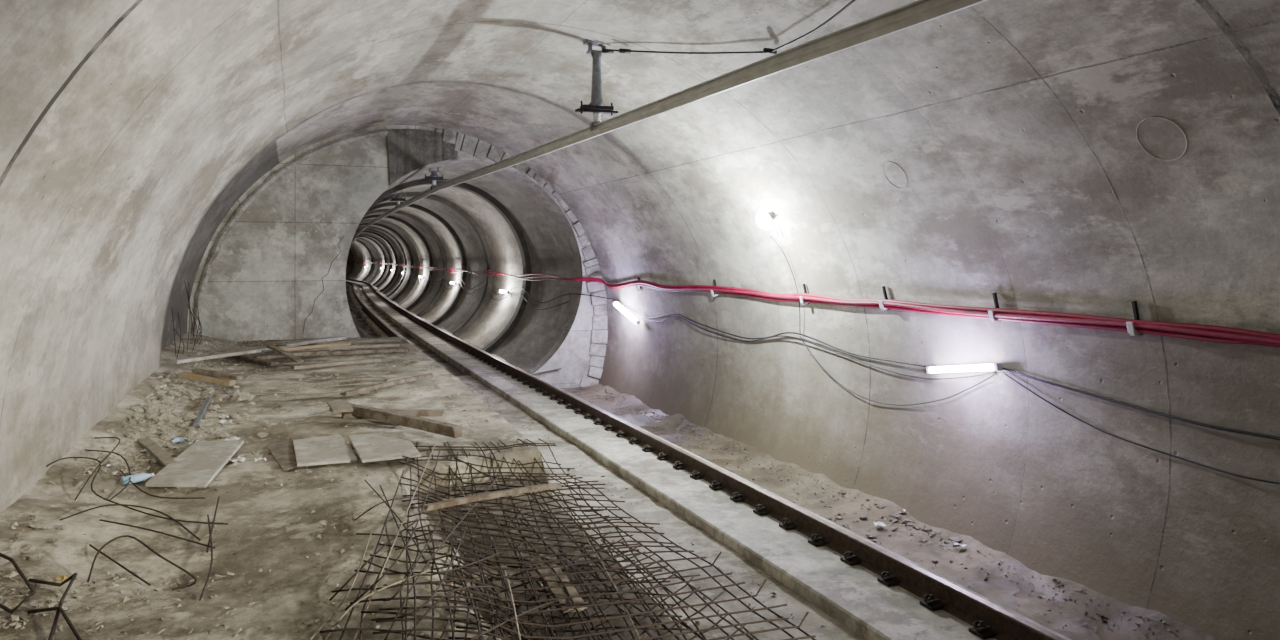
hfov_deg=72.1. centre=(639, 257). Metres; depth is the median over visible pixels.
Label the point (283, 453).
sheet
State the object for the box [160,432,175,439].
rubble stone
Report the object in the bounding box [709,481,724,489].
fastener
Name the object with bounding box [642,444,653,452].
fastener
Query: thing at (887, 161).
ring
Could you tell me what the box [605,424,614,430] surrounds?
fastener
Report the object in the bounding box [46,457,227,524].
rod
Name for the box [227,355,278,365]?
plank
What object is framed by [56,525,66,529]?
rubble stone
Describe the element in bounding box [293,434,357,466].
sheet
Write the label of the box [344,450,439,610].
rod
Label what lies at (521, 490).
plank
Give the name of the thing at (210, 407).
rubble stone
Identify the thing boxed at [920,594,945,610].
fastener
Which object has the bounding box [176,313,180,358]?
bar
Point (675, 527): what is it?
floor
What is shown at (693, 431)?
grit
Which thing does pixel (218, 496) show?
rod
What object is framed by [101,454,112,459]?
rubble stone
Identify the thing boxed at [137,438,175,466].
plank
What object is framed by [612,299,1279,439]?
cable
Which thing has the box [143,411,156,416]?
rubble stone
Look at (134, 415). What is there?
rubble stone
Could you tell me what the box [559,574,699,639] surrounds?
rod
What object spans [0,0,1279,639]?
vault
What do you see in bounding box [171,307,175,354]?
bar
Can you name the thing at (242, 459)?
scrap
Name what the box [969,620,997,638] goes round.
fastener
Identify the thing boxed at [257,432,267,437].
rubble stone
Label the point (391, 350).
plank
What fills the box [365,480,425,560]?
rod
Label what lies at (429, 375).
plank
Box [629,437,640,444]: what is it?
fastener
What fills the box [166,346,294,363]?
plank
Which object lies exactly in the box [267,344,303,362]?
plank
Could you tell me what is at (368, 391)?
plank
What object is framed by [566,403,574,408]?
fastener
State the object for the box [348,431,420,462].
sheet
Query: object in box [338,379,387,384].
plank
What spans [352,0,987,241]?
rail
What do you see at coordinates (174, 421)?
rubble stone
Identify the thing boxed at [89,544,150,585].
rod
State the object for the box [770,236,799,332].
cable
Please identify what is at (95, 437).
rod
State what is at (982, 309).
power cable
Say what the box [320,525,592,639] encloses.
mat
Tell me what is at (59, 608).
rod
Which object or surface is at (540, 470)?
rod
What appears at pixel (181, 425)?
rubble stone
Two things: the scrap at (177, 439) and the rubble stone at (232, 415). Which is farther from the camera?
the rubble stone at (232, 415)
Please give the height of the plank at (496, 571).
0.052 m
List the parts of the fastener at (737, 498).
plate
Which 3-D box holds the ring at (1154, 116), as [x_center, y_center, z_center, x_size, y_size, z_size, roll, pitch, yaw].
[3.962,-0.905,6.688,0.227,0.326,0.392,0,0,-21]
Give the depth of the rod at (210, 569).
5.20 m
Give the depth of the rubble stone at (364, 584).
4.87 m
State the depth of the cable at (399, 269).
25.30 m
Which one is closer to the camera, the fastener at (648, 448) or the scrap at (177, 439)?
the scrap at (177, 439)
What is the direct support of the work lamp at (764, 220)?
attached to the vault
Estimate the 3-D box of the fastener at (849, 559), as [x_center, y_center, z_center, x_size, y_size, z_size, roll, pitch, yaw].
[1.842,2.478,7.328,0.320,0.085,0.140,0,0,-21]
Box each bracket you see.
[710,279,718,296]
[799,284,808,304]
[878,286,889,309]
[988,293,1001,321]
[1126,301,1142,335]
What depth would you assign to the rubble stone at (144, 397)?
9.98 m
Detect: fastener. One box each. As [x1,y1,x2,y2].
[542,391,550,395]
[557,399,565,404]
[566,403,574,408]
[574,408,583,413]
[584,413,593,419]
[594,418,603,424]
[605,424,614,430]
[616,431,627,437]
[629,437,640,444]
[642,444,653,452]
[657,452,668,460]
[673,461,685,469]
[690,470,704,479]
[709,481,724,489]
[730,492,745,501]
[753,504,769,515]
[779,518,797,529]
[808,534,828,546]
[840,551,861,565]
[877,571,901,586]
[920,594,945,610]
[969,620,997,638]
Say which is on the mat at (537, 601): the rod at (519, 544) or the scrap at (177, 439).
the rod at (519, 544)
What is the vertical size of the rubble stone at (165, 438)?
0.037 m
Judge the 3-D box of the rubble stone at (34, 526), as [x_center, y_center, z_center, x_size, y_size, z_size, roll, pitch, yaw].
[-3.830,1.707,5.599,0.105,0.048,0.099,0,0,-43]
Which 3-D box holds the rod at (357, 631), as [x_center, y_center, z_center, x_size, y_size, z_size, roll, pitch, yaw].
[-1.573,1.736,6.056,0.061,0.210,3.783,0,0,-7]
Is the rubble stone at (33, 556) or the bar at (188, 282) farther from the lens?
the bar at (188, 282)
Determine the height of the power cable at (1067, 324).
0.280 m
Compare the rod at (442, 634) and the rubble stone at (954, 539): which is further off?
the rubble stone at (954, 539)
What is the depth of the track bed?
8.26 m
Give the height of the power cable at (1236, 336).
0.239 m
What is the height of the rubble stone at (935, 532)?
0.057 m
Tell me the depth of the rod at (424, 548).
4.63 m
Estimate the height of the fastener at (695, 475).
0.085 m
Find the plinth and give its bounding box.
[346,283,487,404]
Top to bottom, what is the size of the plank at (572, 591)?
0.052 m
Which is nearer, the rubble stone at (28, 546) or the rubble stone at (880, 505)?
the rubble stone at (28, 546)
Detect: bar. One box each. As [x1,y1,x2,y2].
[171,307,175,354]
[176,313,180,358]
[187,282,189,350]
[187,304,196,350]
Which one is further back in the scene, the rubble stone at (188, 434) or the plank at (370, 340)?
the plank at (370, 340)
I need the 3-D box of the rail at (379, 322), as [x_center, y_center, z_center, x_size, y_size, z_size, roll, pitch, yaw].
[-25.076,2.435,69.223,6.217,0.170,116.200,0,0,-21]
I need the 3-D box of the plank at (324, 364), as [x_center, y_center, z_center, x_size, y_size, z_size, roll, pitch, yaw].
[-4.707,1.645,13.715,0.102,0.061,1.478,0,0,44]
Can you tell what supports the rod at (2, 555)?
on the floor at (263, 520)
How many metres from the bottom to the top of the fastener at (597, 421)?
0.085 m
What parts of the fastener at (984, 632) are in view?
plate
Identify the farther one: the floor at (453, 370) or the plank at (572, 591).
the floor at (453, 370)
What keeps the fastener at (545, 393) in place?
on the floor at (453, 370)
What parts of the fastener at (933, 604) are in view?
plate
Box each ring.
[883,161,907,188]
[1136,116,1187,160]
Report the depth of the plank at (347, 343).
14.78 m
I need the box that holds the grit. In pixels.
[478,386,1182,639]
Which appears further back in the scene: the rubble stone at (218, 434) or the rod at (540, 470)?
the rubble stone at (218, 434)
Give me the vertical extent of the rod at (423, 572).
0.193 m
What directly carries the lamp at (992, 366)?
attached to the vault
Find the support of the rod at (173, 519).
on the floor at (263, 520)
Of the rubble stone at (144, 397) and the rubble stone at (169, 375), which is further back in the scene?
the rubble stone at (169, 375)
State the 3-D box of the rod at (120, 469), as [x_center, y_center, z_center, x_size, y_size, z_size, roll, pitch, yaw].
[-3.792,1.754,6.752,1.198,0.064,0.237,0,0,32]
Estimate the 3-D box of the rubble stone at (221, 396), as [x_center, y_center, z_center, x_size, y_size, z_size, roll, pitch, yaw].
[-5.093,1.695,10.702,0.155,0.071,0.148,0,0,38]
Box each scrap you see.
[56,574,67,581]
[172,437,186,442]
[226,437,239,439]
[230,456,245,461]
[873,521,885,525]
[954,543,965,547]
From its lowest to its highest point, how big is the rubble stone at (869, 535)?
0.067 m
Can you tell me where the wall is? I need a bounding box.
[187,125,605,387]
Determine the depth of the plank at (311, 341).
17.14 m
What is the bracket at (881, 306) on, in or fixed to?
attached to the vault
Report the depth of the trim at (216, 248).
17.99 m
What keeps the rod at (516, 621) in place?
on the mat at (537, 601)
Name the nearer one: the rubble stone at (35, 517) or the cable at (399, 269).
the rubble stone at (35, 517)
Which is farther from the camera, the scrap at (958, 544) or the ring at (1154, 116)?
the scrap at (958, 544)
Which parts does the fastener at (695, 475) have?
plate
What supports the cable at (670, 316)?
attached to the vault
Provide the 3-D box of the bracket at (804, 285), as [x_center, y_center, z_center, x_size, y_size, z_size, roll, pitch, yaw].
[2.331,0.509,12.432,0.154,0.298,0.060,0,0,-21]
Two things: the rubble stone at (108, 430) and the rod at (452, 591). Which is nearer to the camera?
the rod at (452, 591)
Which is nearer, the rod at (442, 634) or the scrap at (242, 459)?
the rod at (442, 634)
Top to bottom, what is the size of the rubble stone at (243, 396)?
0.141 m
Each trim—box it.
[192,129,434,334]
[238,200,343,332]
[387,129,457,184]
[435,128,607,386]
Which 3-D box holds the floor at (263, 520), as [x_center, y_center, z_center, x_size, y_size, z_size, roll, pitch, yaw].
[-3.491,2.064,8.728,4.370,1.273,20.600,0,0,-21]
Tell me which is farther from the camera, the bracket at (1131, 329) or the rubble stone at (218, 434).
the rubble stone at (218, 434)
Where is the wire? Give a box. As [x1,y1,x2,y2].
[602,0,855,53]
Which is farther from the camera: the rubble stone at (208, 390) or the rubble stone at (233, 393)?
the rubble stone at (208, 390)
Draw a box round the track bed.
[346,280,1070,639]
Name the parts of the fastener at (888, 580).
plate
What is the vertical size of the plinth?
0.530 m
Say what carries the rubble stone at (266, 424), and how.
on the floor at (263, 520)
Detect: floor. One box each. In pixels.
[0,333,693,639]
[346,284,560,376]
[457,375,865,639]
[561,384,1216,639]
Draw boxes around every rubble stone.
[0,558,8,564]
[21,544,32,549]
[22,552,43,560]
[29,524,47,528]
[31,515,39,520]
[47,539,56,542]
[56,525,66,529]
[74,480,86,487]
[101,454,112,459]
[106,429,114,432]
[125,431,141,439]
[129,406,143,412]
[132,414,143,417]
[139,395,150,399]
[143,404,157,411]
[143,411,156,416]
[144,427,155,432]
[145,398,157,404]
[152,389,166,393]
[154,393,165,397]
[157,406,165,411]
[157,412,170,416]
[159,396,173,400]
[159,399,172,403]
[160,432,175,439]
[161,437,170,440]
[165,374,175,377]
[166,369,175,373]
[169,419,183,423]
[176,423,186,427]
[180,412,196,417]
[182,414,197,420]
[182,431,193,437]
[202,389,216,393]
[206,405,216,410]
[212,432,228,437]
[216,394,229,398]
[228,389,240,396]
[230,392,254,401]
[230,457,241,462]
[231,414,240,417]
[239,412,248,415]
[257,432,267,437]
[260,422,276,426]
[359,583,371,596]
[866,533,875,538]
[876,503,886,507]
[902,519,912,523]
[932,530,940,535]
[950,537,962,542]
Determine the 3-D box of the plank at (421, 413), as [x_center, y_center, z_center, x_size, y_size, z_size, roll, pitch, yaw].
[-2.631,1.669,9.390,1.047,0.085,0.103,0,0,-18]
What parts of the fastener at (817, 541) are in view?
plate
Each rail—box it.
[346,278,1064,639]
[346,281,472,391]
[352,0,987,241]
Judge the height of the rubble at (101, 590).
0.669 m
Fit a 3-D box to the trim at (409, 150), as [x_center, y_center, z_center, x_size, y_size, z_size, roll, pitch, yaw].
[-4.754,-2.176,19.249,1.500,1.228,0.127,0,0,-21]
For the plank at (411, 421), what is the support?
on the floor at (263, 520)
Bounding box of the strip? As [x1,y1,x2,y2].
[193,397,210,426]
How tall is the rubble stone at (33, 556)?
0.056 m
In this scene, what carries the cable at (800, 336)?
hanging from the vault
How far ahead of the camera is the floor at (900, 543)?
9.20 m
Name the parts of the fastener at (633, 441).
plate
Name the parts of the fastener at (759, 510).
plate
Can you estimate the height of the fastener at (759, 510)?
0.085 m
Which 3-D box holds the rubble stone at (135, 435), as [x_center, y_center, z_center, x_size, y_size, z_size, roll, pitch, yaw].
[-4.779,1.688,8.315,0.125,0.094,0.147,0,0,39]
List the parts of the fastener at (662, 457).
plate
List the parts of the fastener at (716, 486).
plate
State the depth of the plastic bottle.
6.90 m
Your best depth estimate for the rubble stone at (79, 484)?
6.60 m
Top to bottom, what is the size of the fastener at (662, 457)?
0.085 m
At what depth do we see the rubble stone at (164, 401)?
10.01 m
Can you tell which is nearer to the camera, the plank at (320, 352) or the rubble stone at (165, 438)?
the rubble stone at (165, 438)
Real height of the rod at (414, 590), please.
0.095 m
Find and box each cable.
[347,262,1279,347]
[355,262,1279,344]
[366,262,1279,338]
[395,273,568,309]
[397,269,611,302]
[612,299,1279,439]
[640,316,995,378]
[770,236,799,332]
[800,336,992,405]
[1001,371,1279,483]
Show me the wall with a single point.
(265, 279)
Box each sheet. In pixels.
[145,440,243,487]
[268,438,296,470]
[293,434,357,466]
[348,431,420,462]
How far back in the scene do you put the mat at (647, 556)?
5.20 m
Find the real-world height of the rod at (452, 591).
0.328 m
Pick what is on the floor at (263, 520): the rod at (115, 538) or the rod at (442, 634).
the rod at (115, 538)
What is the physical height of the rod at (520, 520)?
0.078 m
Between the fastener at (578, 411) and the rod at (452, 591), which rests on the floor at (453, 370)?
the fastener at (578, 411)
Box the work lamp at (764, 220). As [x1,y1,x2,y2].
[756,211,777,236]
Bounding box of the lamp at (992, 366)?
[926,362,1002,373]
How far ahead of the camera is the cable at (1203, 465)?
7.61 m
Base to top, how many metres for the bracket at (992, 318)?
0.298 m
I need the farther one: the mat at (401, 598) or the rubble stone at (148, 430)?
the rubble stone at (148, 430)
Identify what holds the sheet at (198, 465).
on the floor at (263, 520)
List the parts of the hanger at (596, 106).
cross arm, support post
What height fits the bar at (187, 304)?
0.906 m
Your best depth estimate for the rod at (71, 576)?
4.71 m
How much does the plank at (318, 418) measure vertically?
0.059 m
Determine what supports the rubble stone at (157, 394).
on the floor at (263, 520)
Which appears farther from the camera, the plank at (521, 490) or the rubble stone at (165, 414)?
the rubble stone at (165, 414)
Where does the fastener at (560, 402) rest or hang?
on the floor at (453, 370)
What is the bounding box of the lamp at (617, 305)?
[614,302,639,324]
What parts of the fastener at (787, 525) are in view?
plate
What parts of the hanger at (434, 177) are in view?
cross arm, support post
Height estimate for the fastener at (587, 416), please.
0.085 m
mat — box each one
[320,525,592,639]
[373,438,815,639]
[441,450,706,639]
[475,531,758,639]
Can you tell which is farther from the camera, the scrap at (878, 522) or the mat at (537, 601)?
the scrap at (878, 522)
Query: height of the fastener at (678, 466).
0.085 m
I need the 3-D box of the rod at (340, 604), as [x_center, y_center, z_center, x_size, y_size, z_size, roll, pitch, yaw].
[-1.617,1.785,4.918,0.070,0.126,1.344,0,0,-5]
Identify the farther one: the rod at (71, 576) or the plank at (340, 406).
the plank at (340, 406)
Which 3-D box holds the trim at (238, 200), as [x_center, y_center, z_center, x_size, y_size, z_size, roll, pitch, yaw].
[-7.294,-0.304,18.299,2.176,3.788,0.016,0,0,-21]
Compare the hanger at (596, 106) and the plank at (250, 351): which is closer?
the hanger at (596, 106)
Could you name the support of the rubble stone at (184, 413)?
on the floor at (263, 520)
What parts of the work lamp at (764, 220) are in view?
bulb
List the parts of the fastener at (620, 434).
plate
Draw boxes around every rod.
[0,553,35,613]
[27,606,81,639]
[28,573,74,586]
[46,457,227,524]
[48,573,77,639]
[60,504,200,540]
[74,437,119,499]
[85,449,130,499]
[87,535,196,590]
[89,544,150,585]
[99,519,215,548]
[120,469,204,498]
[199,514,212,600]
[206,496,219,552]
[309,529,372,639]
[324,569,429,639]
[329,519,417,600]
[339,470,404,639]
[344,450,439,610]
[353,440,436,639]
[355,495,449,519]
[361,544,519,575]
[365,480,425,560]
[371,520,470,620]
[379,485,415,639]
[381,519,440,600]
[384,477,498,639]
[404,586,511,639]
[439,501,528,639]
[455,480,520,639]
[469,597,632,639]
[520,520,600,639]
[540,470,639,638]
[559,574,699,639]
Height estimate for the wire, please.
0.472 m
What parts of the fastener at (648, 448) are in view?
plate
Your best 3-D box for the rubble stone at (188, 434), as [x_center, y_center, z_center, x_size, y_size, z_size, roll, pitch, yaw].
[-4.455,1.751,8.689,0.100,0.060,0.173,0,0,-39]
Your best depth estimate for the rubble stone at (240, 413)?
9.58 m
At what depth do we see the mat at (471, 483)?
5.62 m
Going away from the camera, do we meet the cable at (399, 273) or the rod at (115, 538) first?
the rod at (115, 538)
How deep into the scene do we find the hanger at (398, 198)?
28.07 m
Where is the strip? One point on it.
(197, 421)
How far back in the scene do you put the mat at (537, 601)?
5.43 m
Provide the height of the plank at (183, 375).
0.173 m
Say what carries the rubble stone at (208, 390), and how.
on the floor at (263, 520)
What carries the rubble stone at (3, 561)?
on the floor at (263, 520)
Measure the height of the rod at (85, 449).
0.147 m
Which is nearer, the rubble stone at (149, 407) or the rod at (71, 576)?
the rod at (71, 576)
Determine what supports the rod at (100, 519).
on the floor at (263, 520)
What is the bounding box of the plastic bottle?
[121,473,153,484]
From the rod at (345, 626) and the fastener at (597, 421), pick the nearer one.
the rod at (345, 626)
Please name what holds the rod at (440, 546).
on the mat at (537, 601)
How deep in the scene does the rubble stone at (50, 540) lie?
5.40 m
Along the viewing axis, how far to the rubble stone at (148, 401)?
9.86 m
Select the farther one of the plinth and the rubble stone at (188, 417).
the plinth
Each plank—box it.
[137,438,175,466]
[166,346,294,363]
[179,372,234,385]
[191,369,243,379]
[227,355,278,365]
[253,350,330,358]
[261,343,399,353]
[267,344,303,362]
[278,336,345,345]
[282,342,350,350]
[284,390,369,399]
[290,358,381,369]
[300,348,408,356]
[309,416,399,425]
[315,339,400,344]
[327,400,352,412]
[330,403,461,437]
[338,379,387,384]
[342,410,443,418]
[343,373,432,395]
[424,482,561,510]
[443,566,512,583]
[529,556,586,612]
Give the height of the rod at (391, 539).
0.165 m
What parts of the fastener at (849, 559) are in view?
plate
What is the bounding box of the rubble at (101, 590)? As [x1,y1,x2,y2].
[0,336,607,639]
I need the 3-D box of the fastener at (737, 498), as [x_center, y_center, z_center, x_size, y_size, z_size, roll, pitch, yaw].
[1.112,2.478,9.190,0.320,0.085,0.140,0,0,-21]
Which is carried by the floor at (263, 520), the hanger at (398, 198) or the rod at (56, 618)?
the rod at (56, 618)
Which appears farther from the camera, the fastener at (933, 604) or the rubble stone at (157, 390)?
the rubble stone at (157, 390)
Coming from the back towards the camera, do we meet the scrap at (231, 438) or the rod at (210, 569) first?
the scrap at (231, 438)
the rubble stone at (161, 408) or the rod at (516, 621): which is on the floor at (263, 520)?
the rubble stone at (161, 408)
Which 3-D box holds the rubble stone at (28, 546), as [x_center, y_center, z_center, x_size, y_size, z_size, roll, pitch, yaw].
[-3.668,1.731,5.264,0.059,0.029,0.055,0,0,-30]
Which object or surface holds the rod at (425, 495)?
on the mat at (537, 601)
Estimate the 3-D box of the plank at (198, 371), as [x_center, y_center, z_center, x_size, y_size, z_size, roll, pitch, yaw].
[-5.503,1.516,11.456,0.791,0.107,0.102,0,0,21]
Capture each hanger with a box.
[390,190,406,207]
[422,166,445,189]
[575,40,617,130]
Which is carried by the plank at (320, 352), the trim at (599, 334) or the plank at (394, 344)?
the plank at (394, 344)
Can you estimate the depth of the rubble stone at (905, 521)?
10.01 m
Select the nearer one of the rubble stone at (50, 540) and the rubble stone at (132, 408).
the rubble stone at (50, 540)
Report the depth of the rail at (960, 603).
7.79 m
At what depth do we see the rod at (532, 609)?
4.58 m
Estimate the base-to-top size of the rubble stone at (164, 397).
0.088 m
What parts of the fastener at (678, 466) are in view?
plate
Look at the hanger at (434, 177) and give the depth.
20.60 m
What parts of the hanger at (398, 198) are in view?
cross arm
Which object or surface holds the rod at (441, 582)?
on the mat at (537, 601)
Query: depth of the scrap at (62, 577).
4.91 m
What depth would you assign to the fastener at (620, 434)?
12.37 m
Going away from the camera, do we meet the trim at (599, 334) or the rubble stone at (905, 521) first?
the rubble stone at (905, 521)
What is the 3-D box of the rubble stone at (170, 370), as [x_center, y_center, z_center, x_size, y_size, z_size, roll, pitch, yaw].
[-6.435,1.575,12.075,0.135,0.083,0.136,0,0,23]

